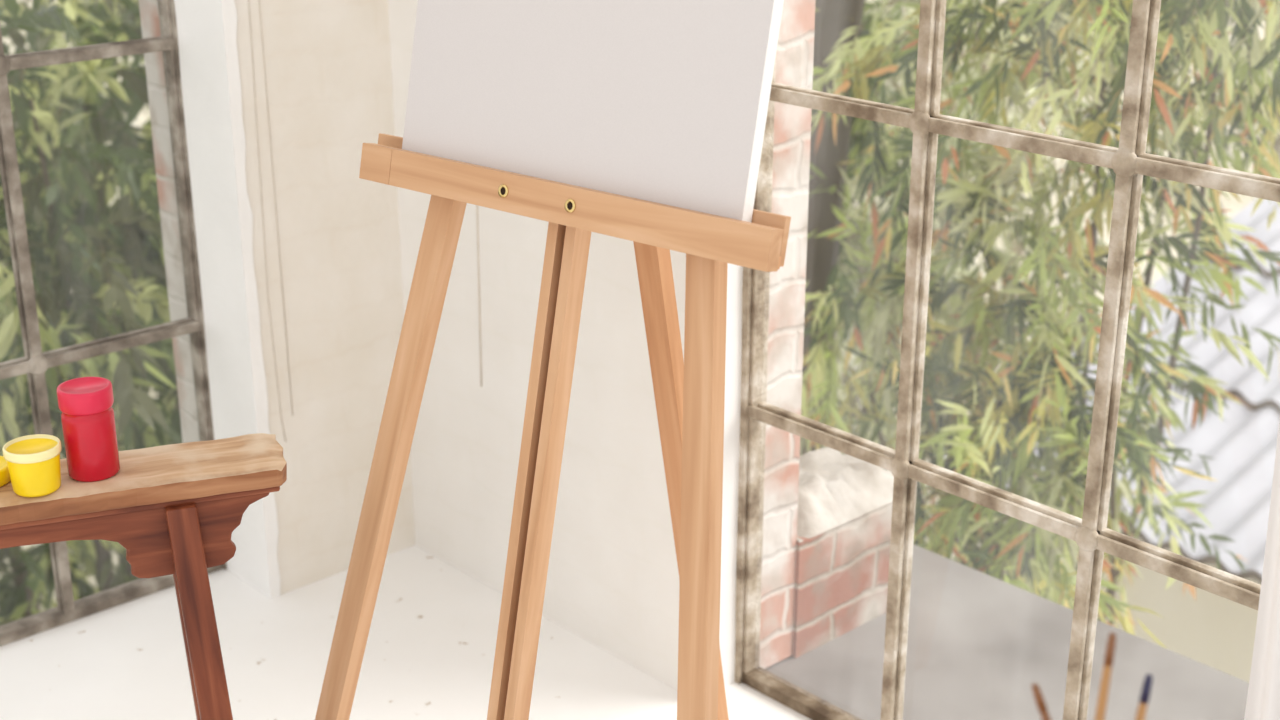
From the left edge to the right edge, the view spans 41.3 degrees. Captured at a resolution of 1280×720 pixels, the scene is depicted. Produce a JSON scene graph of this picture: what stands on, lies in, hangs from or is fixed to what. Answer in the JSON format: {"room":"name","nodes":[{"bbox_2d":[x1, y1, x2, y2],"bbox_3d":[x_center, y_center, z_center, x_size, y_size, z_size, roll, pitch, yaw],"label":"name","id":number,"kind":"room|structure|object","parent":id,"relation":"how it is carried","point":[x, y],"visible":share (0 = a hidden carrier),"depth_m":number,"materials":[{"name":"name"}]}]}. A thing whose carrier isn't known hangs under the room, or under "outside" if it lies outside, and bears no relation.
{"room":"art studio","nodes":[
{"label":"art studio","id":0,"kind":"room"},
{"bbox_2d":[234,0,414,594],"bbox_3d":[-1.868,-0.541,1.340,4.200,2.700,0.250,-18,26,-40],"label":"wall","id":1,"kind":"structure","parent":0,"point":[328,62],"depth_m":2.65,"materials":[{"name":"white paint"}]},
{"bbox_2d":[0,0,226,645],"bbox_3d":[-1.105,-0.368,2.196,1.136,1.790,0.038,-18,26,-40],"label":"window","id":2,"kind":"structure","parent":1,"relation":"in","point":[35,362],"depth_m":2.57,"materials":[{"name":"metal"}]},
{"bbox_2d":[139,0,199,442],"bbox_3d":[-0.734,-0.513,2.595,0.026,1.790,0.069,-18,26,-40],"label":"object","id":3,"kind":"structure","parent":1,"relation":"attached to","point":[149,14],"depth_m":2.69,"materials":[{"name":"brick"}]},
{"bbox_2d":[174,0,279,598],"bbox_3d":[-0.647,-0.480,2.504,0.024,1.790,0.178,-18,26,-40],"label":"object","id":4,"kind":"structure","parent":1,"relation":"attached to","point":[206,29],"depth_m":2.58,"materials":[{"name":"white paint"}]},
{"bbox_2d":[248,0,292,441],"bbox_3d":[-0.558,-1.018,2.270,0.029,2.440,0.002,-18,26,-40],"label":"cable","id":5,"kind":"object","parent":1,"relation":"attached to","point":[248,0],"visible":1,"depth_m":2.56,"materials":[{"name":"white plastic"}]},
{"bbox_2d":[0,545,810,719],"bbox_3d":[-0.450,1.415,0.352,4.119,0.300,4.380,-18,26,-40],"label":"floor","id":6,"kind":"structure","parent":0,"point":[429,654],"depth_m":2.56,"materials":[{"name":"white paint"}]},
{"bbox_2d":[0,433,286,719],"bbox_3d":[-0.828,0.408,1.877,0.900,0.550,0.234,-7,21,-19],"label":"wooden bench","id":7,"kind":"object","parent":6,"relation":"on","point":[175,509],"visible":0.91,"depth_m":1.87,"materials":[{"name":"brown wood"}]},
{"bbox_2d":[0,456,10,486],"bbox_3d":[-0.708,0.122,1.831,0.060,0.018,0.060,-18,26,-40],"label":"lid","id":8,"kind":"object","parent":7,"relation":"on","point":[5,478],"visible":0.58,"depth_m":1.82,"materials":[{"name":"yellow plastic"}]},
{"bbox_2d":[2,434,61,496],"bbox_3d":[-0.644,0.113,1.807,0.059,0.051,0.059,-18,26,-40],"label":"paint jar","id":9,"kind":"object","parent":7,"relation":"on","point":[33,461],"visible":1,"depth_m":1.79,"materials":[{"name":"yellow plastic"}]},
{"bbox_2d":[57,377,119,481],"bbox_3d":[-0.595,0.075,1.838,0.057,0.102,0.057,-18,26,-40],"label":"paint jar","id":10,"kind":"object","parent":7,"relation":"on","point":[85,404],"visible":1,"depth_m":1.82,"materials":[{"name":"plastic"}]},
{"bbox_2d":[315,133,790,719],"bbox_3d":[-0.033,-0.140,1.808,0.522,1.626,0.649,-18,26,-40],"label":"easel","id":11,"kind":"object","parent":6,"relation":"on","point":[689,392],"visible":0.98,"depth_m":1.83,"materials":[{"name":"brown wood"}]},
{"bbox_2d":[402,0,783,221],"bbox_3d":[-0.043,-0.452,1.712,0.471,0.593,0.142,16,25,37],"label":"canvas","id":12,"kind":"object","parent":11,"relation":"on","point":[666,102],"visible":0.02,"depth_m":1.71,"materials":[{"name":"white fabric"}]},
{"bbox_3d":[0.286,0.643,1.197,0.296,0.577,0.296,-18,26,-40],"label":"round stool","id":13,"kind":"object","parent":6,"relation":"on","visible":0},
{"bbox_3d":[0.302,0.320,1.124,0.072,0.080,0.072,-18,26,-40],"label":"jar","id":14,"kind":"object","parent":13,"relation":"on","visible":0},
{"bbox_2d":[1031,683,1050,719],"bbox_3d":[0.282,0.280,1.118,0.060,0.145,0.007,5,21,13],"label":"paintbrush","id":15,"kind":"object","parent":14,"relation":"in","point":[1038,696],"visible":1,"depth_m":1.10,"materials":[{"name":"brown wood"}]},
{"bbox_2d":[1094,632,1115,719],"bbox_3d":[0.298,0.263,1.118,0.007,0.175,0.034,12,23,30],"label":"paintbrush","id":16,"kind":"object","parent":14,"relation":"in","point":[1100,713],"visible":1,"depth_m":1.10,"materials":[{"name":"brown wood"}]},
{"bbox_2d":[1135,674,1152,719],"bbox_3d":[0.318,0.279,1.113,0.007,0.150,0.041,16,25,36],"label":"paintbrush","id":17,"kind":"object","parent":14,"relation":"in","point":[1144,698],"visible":1,"depth_m":1.10,"materials":[{"name":"brown wood"}]},
{"bbox_2d":[388,0,685,689],"bbox_3d":[1.111,-0.445,1.077,0.200,2.700,4.200,-18,26,-40],"label":"wall","id":18,"kind":"structure","parent":0,"point":[613,581],"depth_m":2.56,"materials":[{"name":"white paint"}]},
{"bbox_2d":[476,205,481,386],"bbox_3d":[-0.245,-0.545,2.447,0.003,1.250,0.013,-18,26,-40],"label":"cable","id":19,"kind":"object","parent":18,"relation":"attached to","point":[477,222],"visible":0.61,"depth_m":2.61,"materials":[{"name":"white plastic"}]},
{"bbox_2d":[719,263,742,686],"bbox_3d":[0.113,-0.363,2.183,0.111,1.790,0.019,-18,26,-40],"label":"trim","id":20,"kind":"structure","parent":18,"relation":"attached to","point":[733,359],"depth_m":2.37,"materials":[{"name":"white paint"}]},
{"bbox_2d":[759,0,815,668],"bbox_3d":[0.167,-0.399,2.279,0.078,1.790,0.104,-18,26,-40],"label":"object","id":21,"kind":"structure","parent":18,"relation":"attached to","point":[795,46],"depth_m":2.37,"materials":[{"name":"brick"}]},
{"bbox_2d":[734,0,1279,719],"bbox_3d":[0.529,-0.233,1.823,0.038,1.790,1.136,-18,26,-40],"label":"window","id":22,"kind":"structure","parent":18,"relation":"in","point":[1130,161],"depth_m":2.04,"materials":[{"name":"metal"}]},
{"bbox_2d":[765,544,1248,719],"bbox_3d":[1.164,0.798,1.908,0.520,0.196,4.250,-18,26,-40],"label":"ground","id":23,"kind":"structure","parent":0,"point":[978,642],"depth_m":2.56,"materials":[{"name":"grey concrete"}]},
{"bbox_2d":[791,447,893,657],"bbox_3d":[0.267,0.280,2.684,0.269,0.246,0.200,-18,26,-40],"label":"brick wall","id":24,"kind":"structure","parent":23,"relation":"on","point":[844,518],"depth_m":2.60,"materials":[{"name":"red brick"}]},
{"bbox_2d":[1244,418,1279,719],"bbox_3d":[0.748,-0.159,1.373,0.032,1.900,0.432,-18,26,-40],"label":"curtain","id":25,"kind":"object","parent":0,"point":[1263,697],"visible":1,"depth_m":1.68,"materials":[{"name":"fabric"}]},
{"label":"outside","id":26,"kind":"structure","parent":0,"visible":0},
{"bbox_2d":[0,0,1277,618],"bbox_3d":[3.288,1.978,7.138,70.000,0.001,60.000,-18,26,-40],"label":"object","id":27,"kind":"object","parent":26,"point":[1233,204],"depth_m":16.79,"materials":[{"name":"white"}]},
{"bbox_2d":[0,0,182,625],"bbox_3d":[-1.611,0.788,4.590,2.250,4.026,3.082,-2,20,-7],"label":"tree","id":28,"kind":"object","parent":27,"relation":"on","point":[110,296],"visible":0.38,"depth_m":4.08,"materials":[{"name":"green plant"}]},
{"bbox_2d":[815,0,955,321],"bbox_3d":[0.407,0.564,5.438,1.000,3.827,1.116,-18,26,-40],"label":"shrub","id":29,"kind":"object","parent":27,"relation":"on","point":[890,3],"visible":0.02,"depth_m":4.86,"materials":[{"name":"green plant"}]},
{"bbox_2d":[815,0,1101,457],"bbox_3d":[0.864,-0.608,8.090,3.032,4.256,3.915,-6,21,-15],"label":"tree","id":30,"kind":"object","parent":27,"relation":"on","point":[1012,247],"visible":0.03,"depth_m":6.97,"materials":[{"name":"green plant"}]},
{"bbox_2d":[800,0,1279,648],"bbox_3d":[0.867,0.698,3.930,1.508,4.613,1.986,-16,25,-37],"label":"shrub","id":31,"kind":"object","parent":27,"relation":"on","point":[1003,414],"visible":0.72,"depth_m":3.50,"materials":[{"name":"green plant"}]},
{"bbox_2d":[885,0,1279,221],"bbox_3d":[4.004,-1.123,8.767,2.583,4.769,7.668,-18,26,-40],"label":"tree","id":32,"kind":"object","parent":27,"relation":"on","point":[1258,6],"visible":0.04,"depth_m":9.69,"materials":[{"name":"green plant"}]},
{"bbox_2d":[936,198,1279,682],"bbox_3d":[3.951,1.469,4.634,2.420,2.669,6.100,-18,26,-40],"label":"neighbouring house","id":33,"kind":"structure","parent":27,"relation":"on","point":[1212,630],"depth_m":5.48,"materials":[{"name":"white"}]}
]}

